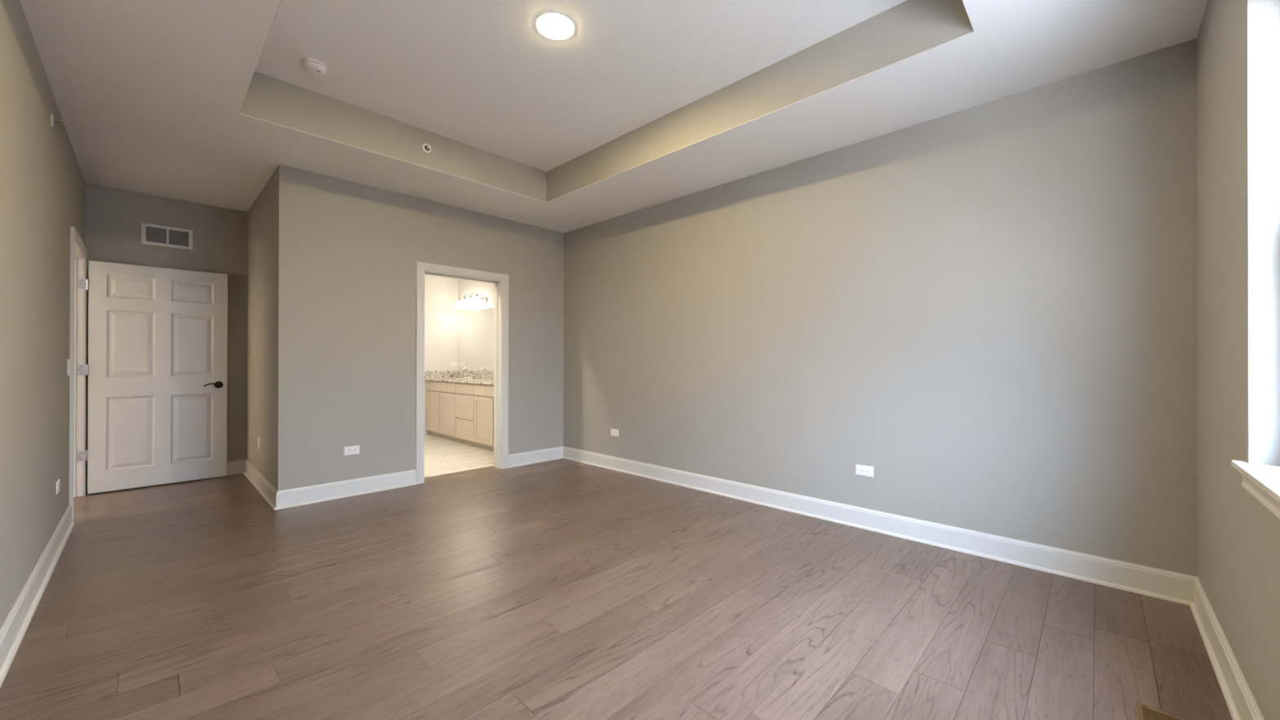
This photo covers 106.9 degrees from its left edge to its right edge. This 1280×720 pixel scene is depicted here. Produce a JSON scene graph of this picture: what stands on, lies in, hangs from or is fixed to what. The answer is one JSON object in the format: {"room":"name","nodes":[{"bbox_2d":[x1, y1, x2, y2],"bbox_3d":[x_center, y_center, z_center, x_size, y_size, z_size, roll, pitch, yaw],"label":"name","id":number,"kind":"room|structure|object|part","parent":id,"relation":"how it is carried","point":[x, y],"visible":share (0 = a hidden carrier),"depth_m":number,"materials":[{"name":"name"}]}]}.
{"room":"empty bedroom","nodes":[
{"label":"empty bedroom","id":0,"kind":"room"},
{"bbox_2d":[0,0,84,628],"bbox_3d":[-2.435,-0.195,1.720,6.983,2.743,0.120,0,0,44],"label":"wall","id":1,"kind":"structure","parent":0,"point":[42,183],"depth_m":2.27,"materials":[{"name":"beige paint"}]},
{"bbox_2d":[0,504,75,687],"bbox_3d":[-2.054,1.107,1.449,5.661,0.140,0.028,0,0,44],"label":"baseboard","id":2,"kind":"structure","parent":1,"relation":"attached to","point":[14,628],"depth_m":2.21,"materials":[{"name":"white paint"}]},
{"bbox_2d":[50,113,64,126],"bbox_3d":[-3.378,-1.383,2.752,0.072,0.072,0.048,0,0,44],"label":"sprinkler head","id":3,"kind":"object","parent":1,"relation":"attached to","point":[52,120],"visible":1,"depth_m":2.74},
{"bbox_2d":[56,479,60,494],"bbox_3d":[-3.645,0.793,2.973,0.119,0.074,0.009,0,0,44],"label":"wall outlet","id":4,"kind":"object","parent":1,"relation":"attached to","point":[58,482],"visible":1,"depth_m":2.95,"materials":[{"name":"white plastic"}]},
{"bbox_2d":[66,359,71,375],"bbox_3d":[-4.032,0.051,3.351,0.116,0.116,0.010,0,0,44],"label":"light switch","id":5,"kind":"object","parent":1,"relation":"attached to","point":[68,363],"visible":1,"depth_m":3.33,"materials":[{"name":"white plastic"}]},
{"bbox_2d":[69,226,88,521],"bbox_3d":[-4.534,0.109,3.745,1.095,2.142,0.161,0,0,44],"label":"door frame","id":6,"kind":"structure","parent":1,"relation":"attached to","point":[78,251],"depth_m":4.08,"materials":[{"name":"white paint"}]},
{"bbox_2d":[76,260,227,493],"bbox_3d":[-4.505,0.150,4.434,0.093,2.036,0.980,0,0,44],"label":"door","id":7,"kind":"structure","parent":1,"relation":"in","point":[156,370],"depth_m":4.43,"materials":[{"name":"white paint"}]},
{"bbox_3d":[-4.636,-0.144,4.324,0.012,0.600,0.302,0,0,44],"label":"raised panel","id":8,"kind":"part","parent":7,"relation":"part of","materials":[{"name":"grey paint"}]},
{"bbox_3d":[-4.637,0.659,4.322,0.012,0.654,0.302,0,0,44],"label":"raised panel","id":9,"kind":"part","parent":7,"relation":"part of","materials":[{"name":"grey paint"}]},
{"bbox_3d":[-4.635,-0.662,4.326,0.012,0.203,0.302,0,0,44],"label":"raised panel","id":10,"kind":"part","parent":7,"relation":"part of","materials":[{"name":"grey paint"}]},
{"bbox_3d":[-4.354,0.661,4.615,0.012,0.654,0.300,0,0,44],"label":"raised panel","id":11,"kind":"part","parent":7,"relation":"part of","materials":[{"name":"grey paint"}]},
{"bbox_3d":[-4.353,-0.661,4.619,0.012,0.203,0.300,0,0,44],"label":"raised panel","id":12,"kind":"part","parent":7,"relation":"part of","materials":[{"name":"grey paint"}]},
{"bbox_3d":[-4.353,-0.142,4.617,0.012,0.600,0.300,0,0,44],"label":"raised panel","id":13,"kind":"part","parent":7,"relation":"part of","materials":[{"name":"grey paint"}]},
{"bbox_3d":[-4.223,0.246,4.674,0.021,0.036,0.118,0,0,44],"label":"lever","id":14,"kind":"part","parent":7,"relation":"part of","materials":[{"name":"brown metal"}]},
{"bbox_3d":[-4.198,0.247,4.728,0.057,0.067,0.067,0,0,44],"label":"lever handle","id":15,"kind":"part","parent":7,"relation":"part of","materials":[{"name":"brown metal"}]},
{"bbox_2d":[84,182,247,461],"bbox_3d":[-4.604,-0.189,4.587,0.120,2.743,1.232,0,0,44],"label":"wall","id":16,"kind":"structure","parent":0,"point":[114,217],"depth_m":4.71,"materials":[{"name":"beige paint"}]},
{"bbox_2d":[141,222,192,249],"bbox_3d":[-4.540,-1.186,4.560,0.012,0.194,0.351,0,0,44],"label":"air vent grille","id":17,"kind":"object","parent":16,"relation":"in","point":[151,234],"visible":1,"depth_m":4.55,"materials":[{"name":"white metal"}]},
{"bbox_2d":[226,459,245,475],"bbox_3d":[-4.511,1.112,4.575,0.028,0.140,1.112,0,0,44],"label":"baseboard","id":18,"kind":"structure","parent":16,"relation":"attached to","point":[235,467],"depth_m":4.91,"materials":[{"name":"white paint"}]},
{"bbox_2d":[246,169,275,486],"bbox_3d":[-3.561,-0.188,4.519,1.715,2.743,0.120,0,0,44],"label":"wall","id":19,"kind":"structure","parent":0,"point":[261,215],"depth_m":4.33,"materials":[{"name":"beige paint"}]},
{"bbox_2d":[257,436,259,448],"bbox_3d":[-3.551,0.773,4.416,0.070,0.114,0.009,0,0,44],"label":"wall outlet","id":20,"kind":"object","parent":19,"relation":"attached to","point":[258,437],"visible":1,"depth_m":4.40,"materials":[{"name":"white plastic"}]},
{"bbox_2d":[243,459,278,510],"bbox_3d":[-3.507,1.113,4.359,1.773,0.140,0.028,0,0,44],"label":"baseboard","id":21,"kind":"structure","parent":19,"relation":"attached to","point":[262,485],"depth_m":4.24,"materials":[{"name":"white paint"}]},
{"bbox_2d":[274,164,564,490],"bbox_3d":[-1.911,-0.185,4.886,0.150,2.743,2.940,0,0,44],"label":"wall","id":22,"kind":"structure","parent":0,"point":[347,253],"depth_m":4.27,"materials":[{"name":"beige paint"}]},
{"bbox_2d":[343,445,359,455],"bbox_3d":[-2.516,0.791,4.143,0.009,0.074,0.119,0,0,44],"label":"wall outlet","id":23,"kind":"object","parent":22,"relation":"attached to","point":[353,450],"visible":1,"depth_m":4.14,"materials":[{"name":"white plastic"}]},
{"bbox_2d":[274,446,563,510],"bbox_3d":[-1.907,1.117,4.760,0.028,0.140,2.828,0,0,44],"label":"baseboard","id":24,"kind":"structure","parent":22,"relation":"attached to","point":[299,496],"depth_m":4.20,"materials":[{"name":"white paint"}]},
{"bbox_2d":[415,261,508,484],"bbox_3d":[-1.859,0.123,4.942,0.195,2.128,0.982,0,0,44],"label":"door frame","id":25,"kind":"structure","parent":22,"relation":"attached to","point":[500,281],"depth_m":5.12,"materials":[{"name":"white paint"}]},
{"bbox_2d":[424,274,457,434],"bbox_3d":[-4.052,-0.181,7.023,0.120,2.743,2.740,0,0,44],"label":"wall","id":26,"kind":"structure","parent":0,"point":[441,293],"depth_m":7.75,"materials":[{"name":"white paint"}]},
{"bbox_2d":[424,370,457,377],"bbox_3d":[-3.258,0.232,7.743,0.020,0.113,0.554,0,0,44],"label":"backsplash","id":27,"kind":"structure","parent":26,"relation":"attached to","point":[428,374],"depth_m":7.73,"materials":[{"name":"stone"}]},
{"bbox_2d":[450,361,457,366],"bbox_3d":[-3.105,0.067,7.911,0.009,0.074,0.119,0,0,44],"label":"wall outlet","id":28,"kind":"object","parent":26,"relation":"attached to","point":[452,363],"visible":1,"depth_m":7.91,"materials":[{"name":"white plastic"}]},
{"bbox_2d":[457,278,493,371],"bbox_3d":[-2.019,-0.178,7.048,3.010,2.743,0.120,0,0,44],"label":"wall","id":29,"kind":"structure","parent":0,"point":[464,286],"depth_m":7.55,"materials":[{"name":"white paint"}]},
{"bbox_2d":[454,291,487,309],"bbox_3d":[-2.692,-0.943,7.483,0.800,0.225,0.192,0,0,44],"label":"vanity light","id":30,"kind":"object","parent":29,"relation":"attached to","point":[477,301],"visible":1,"depth_m":7.37,"materials":[{"name":"white glass"}]},
{"bbox_3d":[-2.924,-0.898,7.674,0.144,0.136,0.144,0,0,44],"label":"lamp shade","id":31,"kind":"part","parent":30,"relation":"part of","materials":[{"name":"white glass"}]},
{"bbox_3d":[-2.780,-0.899,7.535,0.144,0.136,0.144,0,0,44],"label":"lamp shade","id":32,"kind":"part","parent":30,"relation":"part of","materials":[{"name":"white glass"}]},
{"bbox_3d":[-2.636,-0.899,7.396,0.144,0.136,0.144,0,0,44],"label":"lamp shade","id":33,"kind":"part","parent":30,"relation":"part of","materials":[{"name":"white glass"}]},
{"bbox_3d":[-2.492,-0.899,7.258,0.144,0.136,0.144,0,0,44],"label":"lamp shade","id":34,"kind":"part","parent":30,"relation":"part of","materials":[{"name":"white glass"}]},
{"bbox_2d":[457,370,493,379],"bbox_3d":[-2.087,0.231,7.013,2.718,0.113,0.020,0,0,44],"label":"backsplash","id":35,"kind":"structure","parent":29,"relation":"attached to","point":[479,375],"depth_m":7.44,"materials":[{"name":"stone"}]},
{"bbox_2d":[457,304,493,371],"bbox_3d":[-2.087,-0.331,7.026,2.696,1.012,0.006,0,0,44],"label":"mirror","id":36,"kind":"object","parent":29,"relation":"attached to","point":[475,325],"visible":0.42,"depth_m":7.51,"materials":[{"name":"beige mirror"}]},
{"bbox_2d":[19,0,1208,232],"bbox_3d":[-1.125,-1.761,3.180,7.083,0.402,4.032,0,0,44],"label":"ceiling","id":37,"kind":"structure","parent":0,"point":[149,95],"depth_m":2.88,"materials":[{"name":"white paint"}]},
{"bbox_2d":[300,57,326,75],"bbox_3d":[-2.059,-1.841,2.993,0.136,0.045,0.136,0,0,44],"label":"smoke detector","id":38,"kind":"object","parent":37,"relation":"attached to","point":[313,66],"visible":1,"depth_m":2.96,"materials":[{"name":"white plastic"}]},
{"bbox_2d":[535,12,575,39],"bbox_3d":[-0.473,-1.859,2.649,0.220,0.008,0.220,0,0,44],"label":"recessed light","id":39,"kind":"object","parent":37,"relation":"in","point":[552,25],"visible":1,"depth_m":2.64,"materials":[{"name":"white plastic"}]},
{"bbox_2d":[240,0,973,201],"bbox_3d":[-0.475,-1.713,2.631,3.492,0.299,2.327,0,0,44],"label":"tray ceiling side","id":40,"kind":"structure","parent":37,"relation":"attached to","point":[910,28],"depth_m":3.26,"materials":[{"name":"beige paint"}]},
{"bbox_2d":[422,143,431,152],"bbox_3d":[-1.711,-1.715,3.827,0.048,0.072,0.072,0,0,44],"label":"sprinkler head","id":41,"kind":"object","parent":40,"relation":"attached to","point":[426,148],"visible":1,"depth_m":3.83},
{"bbox_2d":[0,434,1232,719],"bbox_3d":[-2.196,1.231,3.042,8.478,0.100,6.200,0,0,44],"label":"floor","id":42,"kind":"structure","parent":0,"point":[562,588],"depth_m":2.18,"materials":[{"name":"brown wood"}]},
{"bbox_2d":[425,380,460,442],"bbox_3d":[-2.851,0.756,7.380,1.109,0.873,0.548,0,0,44],"label":"base cabinet","id":43,"kind":"object","parent":42,"relation":"on","point":[441,417],"depth_m":7.15,"materials":[{"name":"beige wood"}]},
{"bbox_3d":[-3.400,0.714,7.571,0.055,0.788,0.020,0,0,44],"label":"cabinet filler","id":44,"kind":"part","parent":43,"relation":"part of","materials":[{"name":"beige wood"}]},
{"bbox_3d":[-3.293,0.404,7.441,0.240,0.145,0.020,0,0,44],"label":"drawer","id":45,"kind":"part","parent":43,"relation":"part of","materials":[{"name":"beige paint"}]},
{"bbox_3d":[-3.211,0.797,7.360,0.470,0.621,0.020,0,0,44],"label":"cabinet door","id":46,"kind":"part","parent":43,"relation":"part of","materials":[{"name":"beige paint"}]},
{"bbox_3d":[-3.034,0.404,7.191,0.460,0.145,0.020,0,0,44],"label":"drawer","id":47,"kind":"part","parent":43,"relation":"part of","materials":[{"name":"beige paint"}]},
{"bbox_3d":[-2.829,0.796,6.992,0.530,0.621,0.020,0,0,44],"label":"cabinet door","id":48,"kind":"part","parent":43,"relation":"part of","materials":[{"name":"beige paint"}]},
{"bbox_3d":[-2.750,0.403,6.917,0.310,0.145,0.020,0,0,44],"label":"drawer","id":49,"kind":"part","parent":43,"relation":"part of","materials":[{"name":"beige paint"}]},
{"bbox_2d":[424,377,493,385],"bbox_3d":[-2.281,0.303,6.811,2.719,0.032,0.579,0,0,44],"label":"countertop","id":50,"kind":"structure","parent":43,"relation":"on","point":[458,380],"depth_m":6.81,"materials":[{"name":"stone"}]},
{"bbox_2d":[461,367,474,378],"bbox_3d":[-2.733,0.203,7.445,0.331,0.171,0.148,0,0,44],"label":"faucet","id":51,"kind":"object","parent":50,"relation":"on","point":[465,376],"visible":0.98,"depth_m":7.46,"materials":[{"name":"silver metal"}]},
{"bbox_3d":[-2.739,0.193,7.439,0.022,0.151,0.132,0,0,44],"label":"spout","id":52,"kind":"part","parent":51,"relation":"part of","materials":[{"name":"silver metal"}]},
{"bbox_2d":[455,382,479,447],"bbox_3d":[-2.256,0.755,6.805,0.543,0.873,0.548,0,0,44],"label":"base cabinet","id":53,"kind":"object","parent":42,"relation":"on","point":[464,396],"visible":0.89,"depth_m":6.60,"materials":[{"name":"beige wood"}]},
{"bbox_3d":[-2.439,0.969,6.615,0.535,0.275,0.020,0,0,44],"label":"drawer","id":54,"kind":"part","parent":53,"relation":"part of","materials":[{"name":"beige paint"}]},
{"bbox_3d":[-2.439,0.653,6.616,0.535,0.336,0.020,0,0,44],"label":"drawer","id":55,"kind":"part","parent":53,"relation":"part of","materials":[{"name":"beige paint"}]},
{"bbox_3d":[-2.439,0.403,6.616,0.535,0.145,0.020,0,0,44],"label":"drawer","id":56,"kind":"part","parent":53,"relation":"part of","materials":[{"name":"beige paint"}]},
{"bbox_2d":[474,383,493,451],"bbox_3d":[-1.684,0.755,6.253,1.043,0.873,0.548,0,0,44],"label":"base cabinet","id":57,"kind":"object","parent":42,"relation":"on","point":[484,393],"visible":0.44,"depth_m":6.23,"materials":[{"name":"beige wood"}]},
{"bbox_3d":[-2.129,0.402,6.318,0.305,0.145,0.020,0,0,44],"label":"drawer","id":58,"kind":"part","parent":57,"relation":"part of","materials":[{"name":"beige paint"}]},
{"bbox_3d":[-1.847,0.402,6.045,0.460,0.145,0.020,0,0,44],"label":"drawer","id":59,"kind":"part","parent":57,"relation":"part of","materials":[{"name":"beige paint"}]},
{"bbox_2d":[1135,701,1188,719],"bbox_3d":[1.654,1.180,1.481,0.137,0.004,0.310,0,0,44],"label":"floor vent","id":60,"kind":"object","parent":42,"relation":"in","point":[1144,712],"visible":1,"depth_m":1.58,"materials":[{"name":"brown metal"}]},
{"bbox_2d":[563,38,1197,576],"bbox_3d":[1.000,-0.384,4.023,5.238,3.145,0.140,0,0,44],"label":"wall","id":61,"kind":"structure","parent":0,"point":[988,309],"depth_m":3.01,"materials":[{"name":"beige paint"}]},
{"bbox_2d":[610,428,618,436],"bbox_3d":[-0.277,0.789,5.147,0.119,0.074,0.009,0,0,44],"label":"wall outlet","id":62,"kind":"object","parent":61,"relation":"attached to","point":[613,432],"visible":1,"depth_m":5.14,"materials":[{"name":"white plastic"}]},
{"bbox_2d":[855,464,873,477],"bbox_3d":[1.585,0.784,3.350,0.119,0.074,0.009,0,0,44],"label":"wall outlet","id":63,"kind":"object","parent":61,"relation":"attached to","point":[862,470],"visible":1,"depth_m":3.35,"materials":[{"name":"white plastic"}]},
{"bbox_2d":[563,446,1197,605],"bbox_3d":[0.868,1.118,4.027,5.038,0.140,0.028,0,0,44],"label":"baseboard","id":64,"kind":"structure","parent":61,"relation":"attached to","point":[1171,586],"depth_m":3.01,"materials":[{"name":"white paint"}]},
{"bbox_2d":[1196,0,1279,719],"bbox_3d":[1.377,-0.192,0.842,0.122,2.743,3.912,0,0,44],"label":"wall","id":65,"kind":"structure","parent":0,"point":[1238,537],"depth_m":1.73,"materials":[{"name":"beige paint"}]},
{"bbox_2d":[1189,577,1263,719],"bbox_3d":[1.321,1.110,0.890,0.028,0.140,3.912,0,0,44],"label":"baseboard","id":66,"kind":"structure","parent":65,"relation":"attached to","point":[1240,701],"depth_m":1.74,"materials":[{"name":"white paint"}]},
{"bbox_2d":[1231,0,1279,519],"bbox_3d":[1.533,-0.390,1.025,0.152,1.600,1.367,0,0,44],"label":"window","id":67,"kind":"structure","parent":65,"relation":"in","point":[1260,476],"depth_m":1.49,"materials":[{"name":"white glass"}]},
{"bbox_3d":[1.515,0.338,1.039,0.105,0.022,1.367,0,0,44],"label":"sill","id":68,"kind":"part","parent":67,"relation":"part of","materials":[{"name":"white paint"}]}
]}

